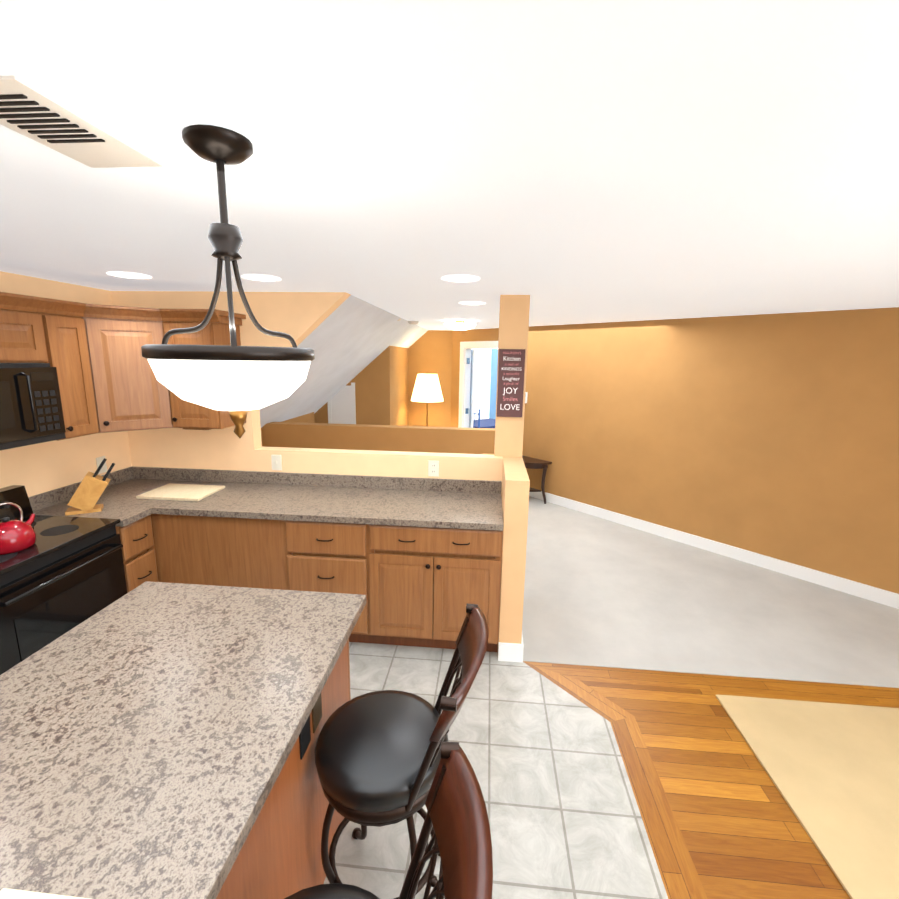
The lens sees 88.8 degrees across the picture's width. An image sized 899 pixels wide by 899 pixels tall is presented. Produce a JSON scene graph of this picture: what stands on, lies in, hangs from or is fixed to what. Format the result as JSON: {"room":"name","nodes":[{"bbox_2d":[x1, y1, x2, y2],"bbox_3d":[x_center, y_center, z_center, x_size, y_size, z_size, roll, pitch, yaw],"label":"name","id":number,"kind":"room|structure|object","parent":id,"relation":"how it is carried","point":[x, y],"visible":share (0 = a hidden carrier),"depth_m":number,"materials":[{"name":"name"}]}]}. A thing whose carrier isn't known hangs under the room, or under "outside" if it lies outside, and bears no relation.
{"room":"kitchen","nodes":[
{"label":"kitchen","id":0,"kind":"room"},
{"bbox_2d":[0,271,130,496],"bbox_3d":[-2.702,0.434,1.246,0.120,2.290,4.860,2,11,5],"label":"wall","id":1,"kind":"structure","parent":0,"point":[37,469],"depth_m":2.91,"materials":[{"name":"beige paint"}]},
{"bbox_2d":[0,292,51,363],"bbox_3d":[-2.349,-0.599,2.252,0.340,0.335,0.443,2,11,5],"label":"upper cabinet","id":2,"kind":"object","parent":1,"relation":"attached to","point":[22,338],"depth_m":2.33,"materials":[{"name":"brown wood"}]},
{"bbox_2d":[0,363,65,449],"bbox_3d":[-2.328,-0.196,2.163,0.421,0.412,0.764,2,11,5],"label":"over-the-range microwave","id":3,"kind":"object","parent":2,"relation":"attached to","point":[31,411],"visible":1,"depth_m":2.34,"materials":[{"name":"black"}]},
{"bbox_2d":[40,297,99,440],"bbox_3d":[-2.299,-0.459,2.657,0.382,0.765,0.303,2,11,5],"label":"upper cabinet","id":4,"kind":"object","parent":1,"relation":"attached to","point":[63,320],"depth_m":2.61,"materials":[{"name":"brown wood"}]},
{"bbox_2d":[28,466,135,511],"bbox_3d":[-2.632,0.617,1.276,0.020,0.090,4.614,2,11,5],"label":"backsplash","id":5,"kind":"structure","parent":1,"relation":"attached to","point":[42,500],"depth_m":2.94,"materials":[{"name":"grey stone"}]},
{"bbox_2d":[96,456,106,473],"bbox_3d":[-2.456,0.109,3.247,0.016,0.115,0.075,2,11,5],"label":"electrical outlet plate","id":6,"kind":"object","parent":1,"relation":"attached to","point":[98,463],"visible":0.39,"depth_m":3.22,"materials":[{"name":"beige plastic"}]},
{"bbox_2d":[80,303,175,432],"bbox_3d":[-1.983,-0.499,2.858,0.375,0.754,0.377,2,11,5],"label":"upper cabinet","id":7,"kind":"object","parent":0,"relation":"attached to","point":[127,395],"depth_m":2.85,"materials":[{"name":"brown wood"}]},
{"bbox_2d":[261,412,314,446],"bbox_3d":[-2.008,1.515,5.208,0.120,3.850,2.590,2,11,5],"label":"wall","id":8,"kind":"structure","parent":0,"point":[307,418],"depth_m":5.77,"materials":[{"name":"brown paint"}]},
{"bbox_2d":[110,291,502,493],"bbox_3d":[-1.048,1.303,3.694,2.830,4.890,0.120,2,11,5],"label":"wall","id":9,"kind":"structure","parent":0,"point":[299,317],"depth_m":3.34,"materials":[{"name":"beige paint"}]},
{"bbox_2d":[164,309,245,429],"bbox_3d":[-1.690,-0.542,3.128,0.374,0.765,0.381,2,11,5],"label":"upper cabinet","id":10,"kind":"object","parent":9,"relation":"attached to","point":[189,416],"depth_m":3.02,"materials":[{"name":"brown wood"}]},
{"bbox_2d":[271,455,281,469],"bbox_3d":[-1.286,0.098,3.408,0.075,0.115,0.016,2,11,5],"label":"electrical outlet plate","id":11,"kind":"object","parent":9,"relation":"attached to","point":[276,460],"depth_m":3.41,"materials":[{"name":"beige plastic"}]},
{"bbox_2d":[132,468,501,491],"bbox_3d":[-1.024,0.223,3.404,2.804,0.090,0.020,2,11,5],"label":"backsplash","id":12,"kind":"structure","parent":9,"relation":"attached to","point":[233,476],"depth_m":3.39,"materials":[{"name":"grey stone"}]},
{"bbox_2d":[428,460,438,476],"bbox_3d":[-0.115,0.138,3.314,0.075,0.115,0.009,2,11,5],"label":"electrical outlet plate","id":13,"kind":"object","parent":9,"relation":"attached to","point":[433,466],"depth_m":3.31,"materials":[{"name":"beige plastic"}]},
{"bbox_2d":[494,295,529,456],"bbox_3d":[0.443,-0.513,3.294,0.200,1.120,0.160,2,11,5],"label":"post","id":14,"kind":"object","parent":9,"relation":"on","point":[513,321],"visible":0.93,"depth_m":3.17,"materials":[{"name":"beige paint"}]},
{"bbox_2d":[497,349,525,416],"bbox_3d":[0.429,-0.462,3.212,0.180,0.470,0.018,2,11,5],"label":"kitchen sign","id":15,"kind":"object","parent":14,"relation":"attached to","point":[511,368],"visible":1,"depth_m":3.20,"materials":[{"name":"red"}]},
{"bbox_2d":[260,295,427,427],"bbox_3d":[-1.719,-0.838,6.877,2.620,2.656,6.810,2,11,5],"label":"ceiling","id":16,"kind":"structure","parent":0,"point":[349,339],"depth_m":4.65,"materials":[{"name":"white paint"}]},
{"bbox_2d":[314,354,380,424],"bbox_3d":[-1.701,-0.369,6.319,1.580,1.923,0.120,2,11,5],"label":"wall","id":17,"kind":"structure","parent":0,"point":[366,380],"depth_m":6.14,"materials":[{"name":"brown paint"}]},
{"bbox_2d":[328,383,355,423],"bbox_3d":[-1.461,-0.150,6.271,0.380,1.520,0.014,2,11,5],"label":"door","id":18,"kind":"structure","parent":17,"relation":"attached to","point":[341,407],"depth_m":6.18,"materials":[{"name":"white wood"}]},
{"bbox_2d":[262,422,494,453],"bbox_3d":[-0.670,1.612,5.046,2.580,3.770,0.150,2,11,5],"label":"wall","id":19,"kind":"structure","parent":0,"point":[462,440],"depth_m":4.64,"materials":[{"name":"brown paint"}]},
{"bbox_2d":[381,346,407,425],"bbox_3d":[-0.792,-0.526,6.922,0.120,2.028,1.520,2,11,5],"label":"wall","id":20,"kind":"structure","parent":0,"point":[394,385],"depth_m":6.39,"materials":[{"name":"orange paint"}]},
{"bbox_2d":[408,330,451,426],"bbox_3d":[-0.320,-0.775,7.547,0.700,2.290,0.120,2,11,5],"label":"wall","id":21,"kind":"structure","parent":0,"point":[430,351],"depth_m":7.39,"materials":[{"name":"orange paint"}]},
{"bbox_2d":[0,0,898,330],"bbox_3d":[0.964,-1.279,4.063,6.840,0.100,11.670,2,11,5],"label":"ceiling","id":22,"kind":"structure","parent":0,"point":[562,162],"depth_m":0.98,"materials":[{"name":"white paint"}]},
{"bbox_2d":[0,75,163,167],"bbox_3d":[-0.766,-0.626,0.904,0.180,0.008,0.340,2,11,5],"label":"ceiling vent","id":23,"kind":"object","parent":22,"relation":"in","point":[33,113],"visible":0.98,"depth_m":0.89,"materials":[{"name":"white plastic"}]},
{"bbox_2d":[107,272,150,278],"bbox_3d":[-1.808,-0.981,2.596,0.209,0.007,0.209,-7,14,-33],"label":"recessed light","id":24,"kind":"object","parent":22,"relation":"in","point":[117,274],"depth_m":2.59,"materials":[{"name":"white"}]},
{"bbox_2d":[141,124,314,437],"bbox_3d":[-0.477,-0.328,0.998,0.344,0.619,0.344,2,11,5],"label":"pendant light","id":25,"kind":"object","parent":22,"relation":"hanging from","point":[235,381],"visible":1,"depth_m":0.92,"materials":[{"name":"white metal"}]},
{"bbox_2d":[241,275,280,281],"bbox_3d":[-1.065,-0.969,2.603,0.209,0.007,0.209,0,11,-4],"label":"recessed light","id":26,"kind":"object","parent":22,"relation":"in","point":[265,278],"depth_m":2.59,"materials":[{"name":"white"}]},
{"bbox_2d":[408,321,418,323],"bbox_3d":[-0.434,-1.521,5.507,0.128,0.035,0.128,0,11,-4],"label":"smoke detector","id":27,"kind":"object","parent":22,"relation":"attached to","point":[413,322],"depth_m":5.46,"materials":[{"name":"white plastic"}]},
{"bbox_2d":[444,321,475,331],"bbox_3d":[0.124,-1.436,5.371,0.380,0.129,0.380,2,11,5],"label":"light","id":28,"kind":"object","parent":22,"relation":"attached to","point":[459,325],"visible":1,"depth_m":5.26,"materials":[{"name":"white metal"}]},
{"bbox_2d":[441,275,479,281],"bbox_3d":[0.060,-0.931,2.509,0.209,0.007,0.209,1,11,-1],"label":"recessed light","id":29,"kind":"object","parent":22,"relation":"in","point":[450,278],"depth_m":2.49,"materials":[{"name":"white"}]},
{"bbox_2d":[459,301,485,304],"bbox_3d":[0.179,-1.146,3.602,0.209,0.007,0.209,-7,14,-33],"label":"recessed light","id":30,"kind":"object","parent":22,"relation":"in","point":[467,302],"depth_m":3.60,"materials":[{"name":"white"}]},
{"bbox_2d":[469,349,497,418],"bbox_3d":[1.669,-0.878,8.242,3.299,2.290,4.540,-8,15,-39],"label":"wall","id":31,"kind":"structure","parent":0,"point":[493,383],"depth_m":10.40,"materials":[{"name":"blue paint"}]},
{"bbox_2d":[471,349,490,419],"bbox_3d":[0.511,-1.354,9.892,1.300,1.839,0.027,-8,15,-39],"label":"window","id":32,"kind":"structure","parent":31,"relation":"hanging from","point":[482,379],"depth_m":10.04,"materials":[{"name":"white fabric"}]},
{"bbox_2d":[324,642,667,898],"bbox_3d":[-1.024,1.640,1.333,3.530,0.050,4.860,2,11,5],"label":"floor","id":33,"kind":"structure","parent":0,"point":[543,755],"depth_m":2.01,"materials":[{"name":"grey tile"}]},
{"bbox_2d":[0,485,126,674],"bbox_3d":[-2.216,0.829,2.356,0.686,1.100,0.758,2,11,5],"label":"range","id":34,"kind":"object","parent":33,"relation":"on","point":[62,575],"visible":0.67,"depth_m":2.31,"materials":[{"name":"black metal"}]},
{"bbox_2d":[0,502,35,554],"bbox_3d":[-2.114,0.360,2.214,0.196,0.226,0.240,2,11,5],"label":"kettle","id":35,"kind":"object","parent":34,"relation":"on","point":[17,535],"visible":1,"depth_m":2.17,"materials":[{"name":"red metal"}]},
{"bbox_2d":[115,516,155,592],"bbox_3d":[-2.205,0.839,2.885,0.620,0.876,0.265,2,11,5],"label":"base cabinet","id":36,"kind":"object","parent":33,"relation":"on","point":[136,540],"depth_m":2.79,"materials":[{"name":"brown wood"}]},
{"bbox_2d":[148,512,291,589],"bbox_3d":[-1.435,0.783,3.232,0.932,0.876,0.645,2,11,5],"label":"base cabinet","id":37,"kind":"object","parent":33,"relation":"on","point":[188,548],"depth_m":2.92,"materials":[{"name":"brown wood"}]},
{"bbox_2d":[33,480,207,527],"bbox_3d":[-2.158,0.331,3.091,0.645,0.039,0.872,2,11,5],"label":"countertop","id":38,"kind":"structure","parent":37,"relation":"on","point":[119,501],"depth_m":2.93,"materials":[{"name":"grey stone"}]},
{"bbox_2d":[65,458,114,515],"bbox_3d":[-2.160,0.217,2.768,0.262,0.309,0.100,-5,13,-30],"label":"knife block","id":39,"kind":"object","parent":38,"relation":"on","point":[88,493],"visible":1,"depth_m":2.73,"materials":[{"name":"brown wood"}]},
{"bbox_2d":[136,483,225,500],"bbox_3d":[-1.840,0.292,3.167,0.430,0.018,0.320,2,11,5],"label":"cutting board","id":40,"kind":"object","parent":38,"relation":"on","point":[185,492],"visible":1,"depth_m":3.12,"materials":[{"name":"beige wood"}]},
{"bbox_2d":[220,629,352,898],"bbox_3d":[-0.885,1.166,1.355,0.852,0.876,1.230,2,11,5],"label":"kitchen island","id":41,"kind":"object","parent":33,"relation":"on","point":[281,858],"depth_m":1.37,"materials":[{"name":"brown wood"}]},
{"bbox_2d":[0,581,365,898],"bbox_3d":[-0.867,0.714,1.280,0.950,0.040,1.280,2,11,5],"label":"island countertop","id":42,"kind":"structure","parent":41,"relation":"on","point":[143,747],"depth_m":1.17,"materials":[{"name":"grey stone"}]},
{"bbox_2d":[288,520,359,642],"bbox_3d":[-0.711,0.806,3.184,0.597,0.876,0.620,2,11,5],"label":"base cabinet","id":43,"kind":"object","parent":33,"relation":"on","point":[325,557],"depth_m":2.85,"materials":[{"name":"brown wood"}]},
{"bbox_2d":[284,742,492,898],"bbox_3d":[-0.206,1.187,0.912,0.546,1.030,0.495,2,11,5],"label":"bar stool","id":44,"kind":"object","parent":33,"relation":"on","point":[456,819],"visible":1,"depth_m":0.93,"materials":[{"name":"brown wood"}]},
{"bbox_2d":[315,603,488,898],"bbox_3d":[-0.164,1.071,1.500,0.546,1.030,0.495,2,11,5],"label":"bar stool","id":45,"kind":"object","parent":33,"relation":"on","point":[377,756],"visible":0.9,"depth_m":1.42,"materials":[{"name":"black leather"}]},
{"bbox_2d":[356,524,502,651],"bbox_3d":[-0.091,0.827,3.132,0.858,0.876,0.620,2,11,5],"label":"base cabinet","id":46,"kind":"object","parent":33,"relation":"on","point":[417,562],"depth_m":2.82,"materials":[{"name":"brown wood"}]},
{"bbox_2d":[152,480,503,531],"bbox_3d":[-0.742,0.357,3.085,2.179,0.039,0.645,2,11,5],"label":"countertop","id":47,"kind":"structure","parent":46,"relation":"on","point":[394,507],"depth_m":2.96,"materials":[{"name":"grey stone"}]},
{"bbox_2d":[498,456,529,647],"bbox_3d":[0.424,0.673,3.197,0.140,1.170,0.850,2,11,5],"label":"wall","id":48,"kind":"structure","parent":0,"point":[515,491],"depth_m":2.78,"materials":[{"name":"beige paint"}]},
{"bbox_2d":[498,635,523,662],"bbox_3d":[0.422,1.188,3.299,0.154,0.120,0.878,2,11,5],"label":"baseboard","id":49,"kind":"structure","parent":48,"relation":"attached to","point":[510,652],"depth_m":2.87,"materials":[{"name":"white wood"}]},
{"bbox_2d":[524,662,707,898],"bbox_3d":[0.558,1.764,0.847,0.570,0.050,4.140,2,11,5],"label":"floor","id":50,"kind":"structure","parent":0,"point":[677,870],"depth_m":2.01,"materials":[{"name":"brown wood"}]},
{"bbox_2d":[451,307,898,593],"bbox_3d":[2.044,-0.266,5.192,0.120,2.290,6.250,-8,15,-39],"label":"wall","id":51,"kind":"structure","parent":0,"point":[776,436],"depth_m":4.32,"materials":[{"name":"brown paint"}]},
{"bbox_2d":[469,350,474,427],"bbox_3d":[0.299,-0.652,7.702,0.040,1.990,0.760,-1,11,-10],"label":"door leaf","id":52,"kind":"structure","parent":51,"relation":"in","point":[472,378],"depth_m":7.28,"materials":[{"name":"white wood"}]},
{"bbox_2d":[458,341,497,427],"bbox_3d":[0.511,-0.560,6.984,0.138,2.115,0.970,-8,15,-39],"label":"door frame","id":53,"kind":"structure","parent":51,"relation":"attached to","point":[464,379],"depth_m":7.16,"materials":[{"name":"white wood"}]},
{"bbox_2d":[529,491,898,608],"bbox_3d":[1.974,0.804,5.361,0.014,0.116,6.250,-8,15,-39],"label":"baseboard","id":54,"kind":"structure","parent":51,"relation":"attached to","point":[871,593],"depth_m":4.39,"materials":[{"name":"white wood"}]},
{"bbox_2d":[522,496,898,687],"bbox_3d":[0.955,0.634,6.559,6.900,0.054,7.530,2,11,5],"label":"floor carpet","id":55,"kind":"object","parent":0,"point":[599,592],"visible":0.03,"depth_m":3.47,"materials":[{"name":"grey carpet"}]},
{"bbox_2d":[411,371,442,425],"bbox_3d":[-0.345,-0.360,7.058,0.500,1.655,0.500,2,11,5],"label":"floor lamp","id":56,"kind":"object","parent":55,"relation":"on","point":[427,388],"visible":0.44,"depth_m":6.78,"materials":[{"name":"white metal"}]},
{"bbox_2d":[473,409,494,427],"bbox_3d":[1.002,-0.504,9.798,1.976,0.926,0.980,-8,15,-39],"label":"bed","id":57,"kind":"object","parent":55,"relation":"on","point":[484,423],"visible":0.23,"depth_m":9.16,"materials":[{"name":"blue fabric"}]},
{"bbox_2d":[522,455,551,503],"bbox_3d":[1.024,0.388,6.266,0.652,0.566,0.652,2,11,5],"label":"side table","id":58,"kind":"object","parent":55,"relation":"on","point":[531,463],"visible":0.27,"depth_m":6.02,"materials":[{"name":"brown wood"}]},
{"bbox_2d":[523,661,898,703],"bbox_3d":[2.252,1.431,2.676,3.620,0.050,0.140,2,11,5],"label":"wood floor side border","id":59,"kind":"structure","parent":0,"point":[749,685],"depth_m":2.72,"materials":[{"name":"brown wood"}]},
{"bbox_2d":[580,680,898,898],"bbox_3d":[2.235,1.836,0.639,3.290,0.050,4.000,2,11,5],"label":"floor","id":60,"kind":"structure","parent":0,"point":[745,835],"depth_m":2.00,"materials":[{"name":"brown wood"}]},
{"bbox_2d":[716,694,898,898],"bbox_3d":[2.390,1.632,1.516,1.940,0.011,2.080,2,11,5],"label":"rug","id":61,"kind":"object","parent":60,"relation":"on","point":[832,770],"visible":1,"depth_m":2.12,"materials":[{"name":"beige fabric"}]}
]}

